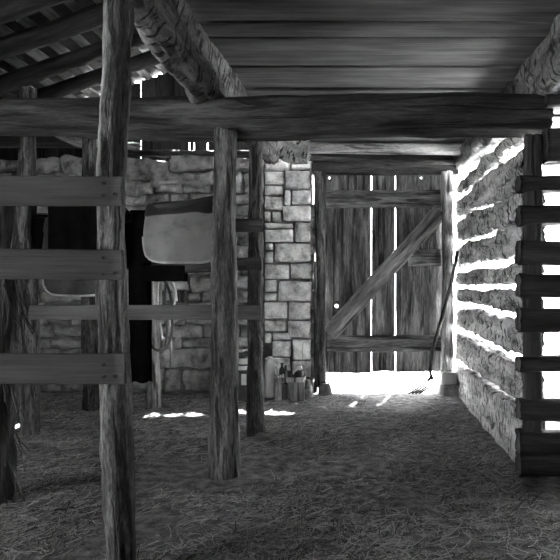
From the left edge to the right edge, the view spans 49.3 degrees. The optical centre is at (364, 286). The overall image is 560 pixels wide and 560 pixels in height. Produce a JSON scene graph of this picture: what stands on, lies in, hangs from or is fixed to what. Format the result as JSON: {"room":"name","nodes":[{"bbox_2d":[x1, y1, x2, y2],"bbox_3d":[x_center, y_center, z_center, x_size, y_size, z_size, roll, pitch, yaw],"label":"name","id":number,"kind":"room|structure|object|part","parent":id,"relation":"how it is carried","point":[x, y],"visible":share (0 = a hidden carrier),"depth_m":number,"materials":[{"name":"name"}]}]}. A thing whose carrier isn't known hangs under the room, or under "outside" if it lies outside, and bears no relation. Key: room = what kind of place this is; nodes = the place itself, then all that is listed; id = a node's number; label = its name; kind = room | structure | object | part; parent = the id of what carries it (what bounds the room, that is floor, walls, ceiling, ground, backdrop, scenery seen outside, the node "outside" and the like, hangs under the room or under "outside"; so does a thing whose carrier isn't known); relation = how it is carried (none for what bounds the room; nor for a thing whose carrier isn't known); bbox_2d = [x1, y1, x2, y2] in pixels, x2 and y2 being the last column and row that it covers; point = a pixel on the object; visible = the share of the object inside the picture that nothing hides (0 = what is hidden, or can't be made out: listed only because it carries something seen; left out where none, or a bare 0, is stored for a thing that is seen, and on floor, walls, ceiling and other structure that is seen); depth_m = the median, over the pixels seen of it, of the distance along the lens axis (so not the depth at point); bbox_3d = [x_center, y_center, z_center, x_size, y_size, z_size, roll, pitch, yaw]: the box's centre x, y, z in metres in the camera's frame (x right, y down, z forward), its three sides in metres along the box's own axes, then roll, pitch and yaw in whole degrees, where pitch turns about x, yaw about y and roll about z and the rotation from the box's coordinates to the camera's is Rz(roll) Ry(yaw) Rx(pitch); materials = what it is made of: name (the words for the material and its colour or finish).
{"room":"farm building","nodes":[
{"label":"farm building","id":0,"kind":"room"},
{"bbox_2d":[0,0,166,98],"bbox_3d":[-1.399,-2.534,2.125,8.010,2.070,10.650,0,0,0],"label":"roof","id":1,"kind":"structure","parent":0,"point":[52,47],"depth_m":5.90,"materials":[{"name":"grey wood"}]},
{"bbox_2d":[55,136,97,147],"bbox_3d":[-3.186,-1.696,6.495,0.693,0.380,0.192,0,0,0],"label":"log","id":2,"kind":"object","parent":1,"relation":"attached to","point":[77,142],"visible":0.16,"depth_m":6.43,"materials":[{"name":"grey wood"}]},
{"bbox_2d":[42,205,125,296],"bbox_3d":[-2.341,-0.321,5.039,0.631,0.802,0.343,0,0,0],"label":"saddle","id":3,"kind":"object","parent":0,"point":[56,287],"visible":0.18,"depth_m":4.89,"materials":[{"name":"leather"}]},
{"bbox_2d":[48,206,128,268],"bbox_3d":[-2.305,-0.434,5.038,0.444,0.550,0.547,0,0,0],"label":"blanket","id":4,"kind":"object","parent":3,"relation":"on","point":[69,227],"visible":0.44,"depth_m":4.78,"materials":[{"name":"black fabric"}]},
{"bbox_2d":[0,154,315,393],"bbox_3d":[-2.792,-0.144,7.186,4.416,2.888,0.628,0,0,0],"label":"wall","id":5,"kind":"structure","parent":0,"point":[289,254],"depth_m":6.99,"materials":[{"name":"stone"}]},
{"bbox_2d":[127,142,141,149],"bbox_3d":[-2.792,-1.627,7.069,0.317,0.168,0.175,0,0,0],"label":"log","id":6,"kind":"object","parent":5,"relation":"on","point":[131,145],"visible":0.42,"depth_m":7.00,"materials":[{"name":"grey wood"}]},
{"bbox_2d":[177,290,181,301],"bbox_3d":[-2.135,0.105,6.913,0.059,0.141,0.080,0,0,0],"label":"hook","id":7,"kind":"object","parent":5,"relation":"attached to","point":[179,292],"visible":0.96,"depth_m":6.89,"materials":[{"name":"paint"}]},
{"bbox_2d":[183,290,187,301],"bbox_3d":[-2.066,0.105,6.913,0.058,0.141,0.080,0,0,0],"label":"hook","id":8,"kind":"object","parent":5,"relation":"attached to","point":[185,292],"visible":1,"depth_m":6.89,"materials":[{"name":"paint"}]},
{"bbox_2d":[128,149,248,157],"bbox_3d":[-1.978,-1.547,6.951,1.588,0.090,0.140,0,0,0],"label":"pole","id":9,"kind":"object","parent":5,"relation":"on","point":[165,152],"visible":0.59,"depth_m":6.89,"materials":[{"name":"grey wood"}]},
{"bbox_2d":[276,140,310,164],"bbox_3d":[-0.931,-1.607,6.792,0.671,0.429,0.338,0,0,-7],"label":"log","id":10,"kind":"object","parent":5,"relation":"on","point":[292,152],"visible":0.44,"depth_m":6.70,"materials":[{"name":"grey wood"}]},
{"bbox_2d":[0,72,452,162],"bbox_3d":[-1.850,-2.333,7.239,6.301,1.869,0.114,0,0,0],"label":"wall","id":11,"kind":"structure","parent":0,"point":[165,84],"depth_m":7.21,"materials":[{"name":"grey wood"}]},
{"bbox_2d":[0,385,559,559],"bbox_3d":[-1.300,1.232,2.275,7.800,0.084,10.550,0,0,0],"label":"floor","id":12,"kind":"structure","parent":0,"point":[256,467],"depth_m":3.96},
{"bbox_2d":[0,206,36,505],"bbox_3d":[-2.082,0.421,3.422,0.357,1.949,0.289,0,0,34],"label":"post","id":13,"kind":"object","parent":12,"relation":"on","point":[11,298],"visible":0.8,"depth_m":3.42,"materials":[{"name":"wood"}]},
{"bbox_2d":[0,0,135,559],"bbox_3d":[-1.789,0.026,2.550,1.632,2.559,0.182,0,0,-1],"label":"fence","id":14,"kind":"object","parent":12,"relation":"on","point":[110,368],"visible":1,"depth_m":2.52,"materials":[{"name":"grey wood"}]},
{"bbox_3d":[-1.804,-0.097,2.480,1.600,0.136,0.034,0,0,-1],"label":"rail","id":15,"kind":"part","parent":14,"relation":"part of","materials":[{"name":"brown wood"}]},
{"bbox_3d":[-1.802,-0.401,2.480,1.600,0.133,0.032,0,0,-1],"label":"rail","id":16,"kind":"part","parent":14,"relation":"part of","materials":[{"name":"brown wood"}]},
{"bbox_3d":[-1.798,0.335,2.480,1.611,0.135,0.033,0,0,-1],"label":"rail","id":17,"kind":"part","parent":14,"relation":"part of","materials":[{"name":"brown wood"}]},
{"bbox_3d":[-1.064,0.026,2.581,0.182,2.559,0.139,0,0,0],"label":"post","id":18,"kind":"part","parent":14,"relation":"part of","materials":[{"name":"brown wood"}]},
{"bbox_2d":[130,0,278,164],"bbox_3d":[-1.058,-1.428,4.075,0.244,0.474,4.991,0,0,0],"label":"log","id":19,"kind":"object","parent":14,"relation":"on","point":[169,28],"visible":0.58,"depth_m":3.35,"materials":[{"name":"grey wood"}]},
{"bbox_2d":[81,138,98,410],"bbox_3d":[-2.788,-0.176,6.104,0.194,2.972,0.172,0,0,0],"label":"wooden post","id":20,"kind":"object","parent":12,"relation":"on","point":[89,328],"visible":0.38,"depth_m":6.04,"materials":[{"name":"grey wood"}]},
{"bbox_2d":[16,86,265,438],"bbox_3d":[-1.847,-0.174,4.962,2.056,2.967,0.203,0,0,0],"label":"fence","id":21,"kind":"object","parent":12,"relation":"on","point":[251,312],"visible":0.73,"depth_m":4.92,"materials":[{"name":"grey wood"}]},
{"bbox_3d":[-2.786,-0.176,4.979,0.178,2.962,0.166,0,0,0],"label":"post","id":22,"kind":"part","parent":21,"relation":"part of","materials":[{"name":"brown wood"}]},
{"bbox_2d":[36,213,131,222],"bbox_3d":[-2.428,-0.580,5.040,0.941,0.083,0.043,0,0,0],"label":"rail","id":23,"kind":"object","parent":21,"relation":"attached to","point":[128,216],"visible":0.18,"depth_m":5.02,"materials":[{"name":"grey wood"}]},
{"bbox_2d":[34,215,47,248],"bbox_3d":[-2.719,-0.430,5.035,0.192,0.364,0.168,0,0,0],"label":"blanket","id":24,"kind":"object","parent":23,"relation":"on","point":[39,220],"visible":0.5,"depth_m":4.97,"materials":[{"name":"black fabric"}]},
{"bbox_2d":[128,210,151,382],"bbox_3d":[-1.903,0.077,5.076,0.166,1.457,0.130,0,0,0],"label":"cloth","id":25,"kind":"object","parent":23,"relation":"hanging from","point":[139,292],"visible":0.79,"depth_m":5.03,"materials":[{"name":"black fabric"}]},
{"bbox_3d":[-1.813,0.205,4.880,1.956,0.122,0.040,0,0,0],"label":"rail","id":26,"kind":"part","parent":21,"relation":"part of","materials":[{"name":"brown wood"}]},
{"bbox_2d":[142,263,187,281],"bbox_3d":[-1.633,-0.121,4.898,0.349,0.156,0.104,0,0,0],"label":"blanket","id":27,"kind":"object","parent":21,"relation":"on","point":[156,273],"visible":0.97,"depth_m":4.86,"materials":[{"name":"black fabric"}]},
{"bbox_2d":[142,195,212,263],"bbox_3d":[-1.407,-0.504,4.800,0.656,0.649,0.344,0,0,0],"label":"saddle","id":28,"kind":"object","parent":27,"relation":"on","point":[174,232],"visible":0.8,"depth_m":4.67,"materials":[{"name":"leather"}]},
{"bbox_3d":[-1.419,-0.676,4.800,0.592,0.138,0.160,0,0,0],"label":"seat","id":29,"kind":"part","parent":28,"relation":"part of","materials":[{"name":"leather"}]},
{"bbox_3d":[-1.286,-0.171,4.880,0.906,0.150,0.038,0,0,0],"label":"rail","id":30,"kind":"part","parent":21,"relation":"part of","materials":[{"name":"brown wood"}]},
{"bbox_3d":[-1.032,-0.500,4.880,0.400,0.110,0.037,0,0,0],"label":"rail","id":31,"kind":"part","parent":21,"relation":"part of","materials":[{"name":"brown wood"}]},
{"bbox_3d":[-0.903,-0.050,4.980,0.167,2.719,0.168,0,0,0],"label":"post","id":32,"kind":"part","parent":21,"relation":"part of","materials":[{"name":"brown wood"}]},
{"bbox_2d":[146,282,161,408],"bbox_3d":[-2.182,0.565,6.201,0.179,1.486,0.169,0,0,0],"label":"wooden post","id":33,"kind":"object","parent":12,"relation":"on","point":[153,388],"visible":0.45,"depth_m":6.14,"materials":[{"name":"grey wood"}]},
{"bbox_3d":[-2.034,-0.155,5.996,0.277,0.064,0.104,0,0,0],"label":"stick","id":34,"kind":"object","parent":33,"relation":"attached to","visible":0},
{"bbox_2d":[152,281,172,351],"bbox_3d":[-2.088,0.267,6.065,0.290,0.777,0.058,0,0,0],"label":"rope loop","id":35,"kind":"object","parent":34,"relation":"hanging from","point":[167,285],"visible":0.48,"depth_m":6.06,"materials":[{"name":"grey fabric"}]},
{"bbox_2d":[152,281,177,346],"bbox_3d":[-2.048,0.209,6.037,0.311,0.796,0.105,0,0,-6],"label":"bridle","id":36,"kind":"object","parent":34,"relation":"hanging from","point":[175,300],"visible":0.6,"depth_m":6.03,"materials":[{"name":"leather"}]},
{"bbox_2d":[208,127,240,480],"bbox_3d":[-0.932,0.133,3.982,0.210,2.360,0.214,0,0,0],"label":"wooden post","id":37,"kind":"object","parent":12,"relation":"on","point":[224,461],"visible":0.95,"depth_m":3.91,"materials":[{"name":"grey wood"}]},
{"bbox_2d":[238,370,246,401],"bbox_3d":[-1.322,1.080,6.617,0.152,0.340,0.265,0,0,0],"label":"crate","id":38,"kind":"object","parent":12,"relation":"on","point":[242,377],"visible":0.56,"depth_m":6.50,"materials":[{"name":"paint"}]},
{"bbox_2d":[238,358,247,369],"bbox_3d":[-1.342,0.848,6.620,0.120,0.125,0.120,0,0,0],"label":"paint can","id":39,"kind":"object","parent":38,"relation":"on","point":[242,365],"visible":0.67,"depth_m":6.57,"materials":[{"name":"paint"}]},
{"bbox_2d":[239,351,247,357],"bbox_3d":[-1.334,0.737,6.622,0.140,0.090,0.128,0,0,0],"label":"rag","id":40,"kind":"object","parent":39,"relation":"on","point":[245,353],"visible":0.59,"depth_m":6.56,"materials":[{"name":"fabric"}]},
{"bbox_3d":[-1.311,1.002,6.492,0.054,0.119,0.015,0,0,0],"label":"panel","id":41,"kind":"part","parent":38,"relation":"part of","materials":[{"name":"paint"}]},
{"bbox_2d":[264,356,277,398],"bbox_3d":[-1.059,1.017,6.754,0.145,0.466,0.123,0,0,-22],"label":"plastic jug","id":42,"kind":"object","parent":12,"relation":"on","point":[269,391],"visible":0.98,"depth_m":6.70,"materials":[{"name":"grey plastic"}]},
{"bbox_2d":[0,391,559,559],"bbox_3d":[-1.588,1.202,4.286,5.330,0.140,5.757,0,0,0],"label":"straw","id":43,"kind":"object","parent":12,"relation":"on","point":[402,539],"visible":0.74,"depth_m":3.40,"materials":[{"name":"grey plant"}]},
{"bbox_2d":[275,374,305,400],"bbox_3d":[-0.831,1.123,6.710,0.319,0.254,0.260,0,0,0],"label":"box","id":44,"kind":"object","parent":12,"relation":"on","point":[294,389],"visible":0.89,"depth_m":6.58,"materials":[{"name":"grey wood"}]},
{"bbox_2d":[279,363,284,382],"bbox_3d":[-0.927,0.956,6.700,0.068,0.220,0.068,0,0,0],"label":"bottle","id":45,"kind":"object","parent":44,"relation":"on","point":[281,370],"visible":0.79,"depth_m":6.68,"materials":[{"name":"glass"}]},
{"bbox_2d":[284,365,287,382],"bbox_3d":[-0.869,0.966,6.641,0.028,0.205,0.068,0,0,23],"label":"wooden stick","id":46,"kind":"object","parent":44,"relation":"in","point":[286,375],"visible":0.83,"depth_m":6.62,"materials":[{"name":"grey wood"}]},
{"bbox_2d":[287,371,292,377],"bbox_3d":[-0.838,1.000,6.680,0.070,0.130,0.070,0,0,0],"label":"can","id":47,"kind":"object","parent":44,"relation":"on","point":[289,373],"visible":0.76,"depth_m":6.65,"materials":[{"name":"paint"}]},
{"bbox_2d":[294,370,303,377],"bbox_3d":[-0.737,1.003,6.720,0.118,0.125,0.118,0,0,0],"label":"pot","id":48,"kind":"object","parent":44,"relation":"in","point":[298,374],"visible":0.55,"depth_m":6.67,"materials":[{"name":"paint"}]},
{"bbox_2d":[292,365,301,372],"bbox_3d":[-0.750,0.910,6.640,0.109,0.082,0.054,0,0,0],"label":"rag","id":49,"kind":"object","parent":48,"relation":"on","point":[300,366],"visible":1,"depth_m":6.62,"materials":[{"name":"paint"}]},
{"bbox_2d":[302,345,302,376],"bbox_3d":[-0.701,0.845,6.730,0.008,0.442,0.147,0,0,-2],"label":"wire","id":50,"kind":"object","parent":44,"relation":"in","point":[302,345],"visible":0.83,"depth_m":6.70,"materials":[{"name":"metal"}]},
{"bbox_2d":[304,379,312,399],"bbox_3d":[-0.652,1.159,6.737,0.117,0.242,0.180,0,0,0],"label":"stone","id":51,"kind":"object","parent":12,"relation":"on","point":[308,387],"visible":0.66,"depth_m":6.68,"materials":[{"name":"stone"}]},
{"bbox_2d":[313,261,316,392],"bbox_3d":[-0.576,0.465,6.980,0.045,1.530,0.036,0,0,0],"label":"stick","id":52,"kind":"object","parent":12,"relation":"on","point":[315,262],"visible":1,"depth_m":6.97,"materials":[{"name":"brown wood"}]},
{"bbox_2d":[318,382,331,395],"bbox_3d":[-0.463,1.205,6.980,0.167,0.170,0.136,0,0,-11],"label":"footing stone","id":53,"kind":"object","parent":12,"relation":"on","point":[325,389],"visible":0.77,"depth_m":6.92,"materials":[{"name":"grey stone"}]},
{"bbox_2d":[313,171,326,387],"bbox_3d":[-0.525,-0.090,7.036,0.157,2.535,0.147,0,0,0],"label":"post","id":54,"kind":"object","parent":53,"relation":"on","point":[319,176],"visible":0.84,"depth_m":6.98,"materials":[{"name":"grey wood"}]},
{"bbox_2d":[300,165,458,175],"bbox_3d":[0.166,-1.387,7.121,1.870,0.138,0.137,0,0,0],"label":"lintel","id":55,"kind":"object","parent":54,"relation":"on","point":[408,170],"visible":0.78,"depth_m":7.06,"materials":[{"name":"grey wood"}]},
{"bbox_2d":[311,162,424,166],"bbox_3d":[0.169,-1.445,7.059,1.786,0.075,0.058,0,0,0],"label":"plank","id":56,"kind":"object","parent":55,"relation":"on","point":[336,164],"visible":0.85,"depth_m":7.04,"materials":[{"name":"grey wood"}]},
{"bbox_2d":[309,156,455,164],"bbox_3d":[0.169,-1.480,7.021,1.787,0.105,0.059,0,0,0],"label":"plank","id":57,"kind":"object","parent":56,"relation":"on","point":[312,158],"visible":0.91,"depth_m":6.99,"materials":[{"name":"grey wood"}]},
{"bbox_2d":[325,175,441,373],"bbox_3d":[0.232,-0.211,7.099,1.459,2.490,0.156,0,0,0],"label":"door","id":58,"kind":"structure","parent":54,"relation":"attached to","point":[352,331],"depth_m":7.14,"materials":[{"name":"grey wood"}]},
{"bbox_3d":[0.216,-1.044,7.121,1.356,0.226,0.058,0,0,0],"label":"cross rail","id":59,"kind":"part","parent":58,"relation":"part of","materials":[{"name":"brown wood"}]},
{"bbox_3d":[0.225,0.671,7.120,1.350,0.207,0.057,0,0,0],"label":"cross rail","id":60,"kind":"part","parent":58,"relation":"part of","materials":[{"name":"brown wood"}]},
{"bbox_3d":[0.704,-0.346,7.119,0.394,0.202,0.035,0,0,0],"label":"cross rail","id":61,"kind":"part","parent":58,"relation":"part of","materials":[{"name":"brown wood"}]},
{"bbox_2d":[437,383,458,395],"bbox_3d":[0.971,1.205,6.974,0.258,0.170,0.259,0,0,0],"label":"footing stone","id":62,"kind":"object","parent":12,"relation":"on","point":[445,390],"visible":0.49,"depth_m":6.86,"materials":[{"name":"stone"}]},
{"bbox_2d":[439,370,456,384],"bbox_3d":[0.965,1.050,6.979,0.194,0.140,0.193,0,0,0],"label":"block","id":63,"kind":"object","parent":62,"relation":"on","point":[445,377],"visible":0.98,"depth_m":6.89,"materials":[{"name":"paint"}]},
{"bbox_2d":[440,170,453,370],"bbox_3d":[0.964,-0.183,7.019,0.157,2.350,0.159,0,0,0],"label":"post","id":64,"kind":"object","parent":63,"relation":"on","point":[447,238],"visible":0.91,"depth_m":6.96,"materials":[{"name":"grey wood"}]},
{"bbox_2d":[185,0,559,143],"bbox_3d":[0.550,-1.670,2.124,3.800,0.100,10.349,0,0,0],"label":"ceiling","id":65,"kind":"structure","parent":0,"point":[274,47],"depth_m":3.99,"materials":[{"name":"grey wood"}]},
{"bbox_2d":[309,142,461,154],"bbox_3d":[0.220,-1.568,6.780,1.762,0.154,0.132,0,0,0],"label":"pole","id":66,"kind":"object","parent":65,"relation":"attached to","point":[315,147],"visible":0.92,"depth_m":6.73,"materials":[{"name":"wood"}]},
{"bbox_2d":[453,133,546,461],"bbox_3d":[1.146,0.060,5.640,0.231,2.536,3.175,0,0,0],"label":"wall","id":67,"kind":"structure","parent":0,"point":[489,383],"depth_m":5.08,"materials":[{"name":"grey wood"}]},
{"bbox_2d":[408,251,458,393],"bbox_3d":[0.761,0.362,6.597,0.154,1.550,0.758,0,0,43],"label":"pitchfork","id":68,"kind":"object","parent":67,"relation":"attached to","point":[430,379],"visible":1,"depth_m":6.70,"materials":[{"name":"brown wood"}]},
{"bbox_3d":[0.864,0.259,6.731,0.443,1.344,0.098,0,0,-34],"label":"handle","id":69,"kind":"part","parent":68,"relation":"part of","materials":[{"name":"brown wood"}]},
{"bbox_2d":[514,94,559,477],"bbox_3d":[1.683,0.195,4.033,1.352,2.977,0.244,0,0,0],"label":"wall","id":70,"kind":"structure","parent":0,"point":[537,453],"depth_m":3.94,"materials":[{"name":"black wood"}]},
{"bbox_2d":[0,92,553,142],"bbox_3d":[-1.824,-1.167,4.119,6.172,0.336,0.290,0,0,0],"label":"tie beam","id":71,"kind":"structure","parent":70,"relation":"on","point":[446,114],"depth_m":4.01,"materials":[{"name":"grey wood"}]},
{"bbox_2d":[453,14,559,173],"bbox_3d":[1.288,-1.456,4.351,0.423,0.430,5.930,0,0,-1],"label":"log","id":72,"kind":"object","parent":70,"relation":"on","point":[539,74],"visible":0.46,"depth_m":4.08,"materials":[{"name":"grey wood"}]},
{"bbox_3d":[1.116,0.145,4.002,0.133,2.310,0.095,0,0,0],"label":"corner post","id":73,"kind":"part","parent":70,"relation":"part of","materials":[{"name":"black wood"}]},
{"bbox_3d":[-5.000,-0.270,2.200,0.100,3.160,10.400,0,0,0],"label":"wall","id":74,"kind":"structure","parent":0,"visible":0},
{"bbox_2d":[0,136,97,148],"bbox_3d":[-3.966,-1.649,6.748,1.970,0.168,0.176,0,0,0],"label":"beam","id":75,"kind":"structure","parent":74,"relation":"on","point":[5,141],"depth_m":6.67,"materials":[{"name":"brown wood"}]},
{"label":"outside","id":76,"kind":"structure","parent":0,"visible":0},
{"bbox_2d":[326,313,559,386],"bbox_3d":[0.000,1.310,0.000,60.000,0.001,60.000,0,0,0],"label":"ground","id":77,"kind":"structure","parent":76,"point":[552,340],"depth_m":8.88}
]}

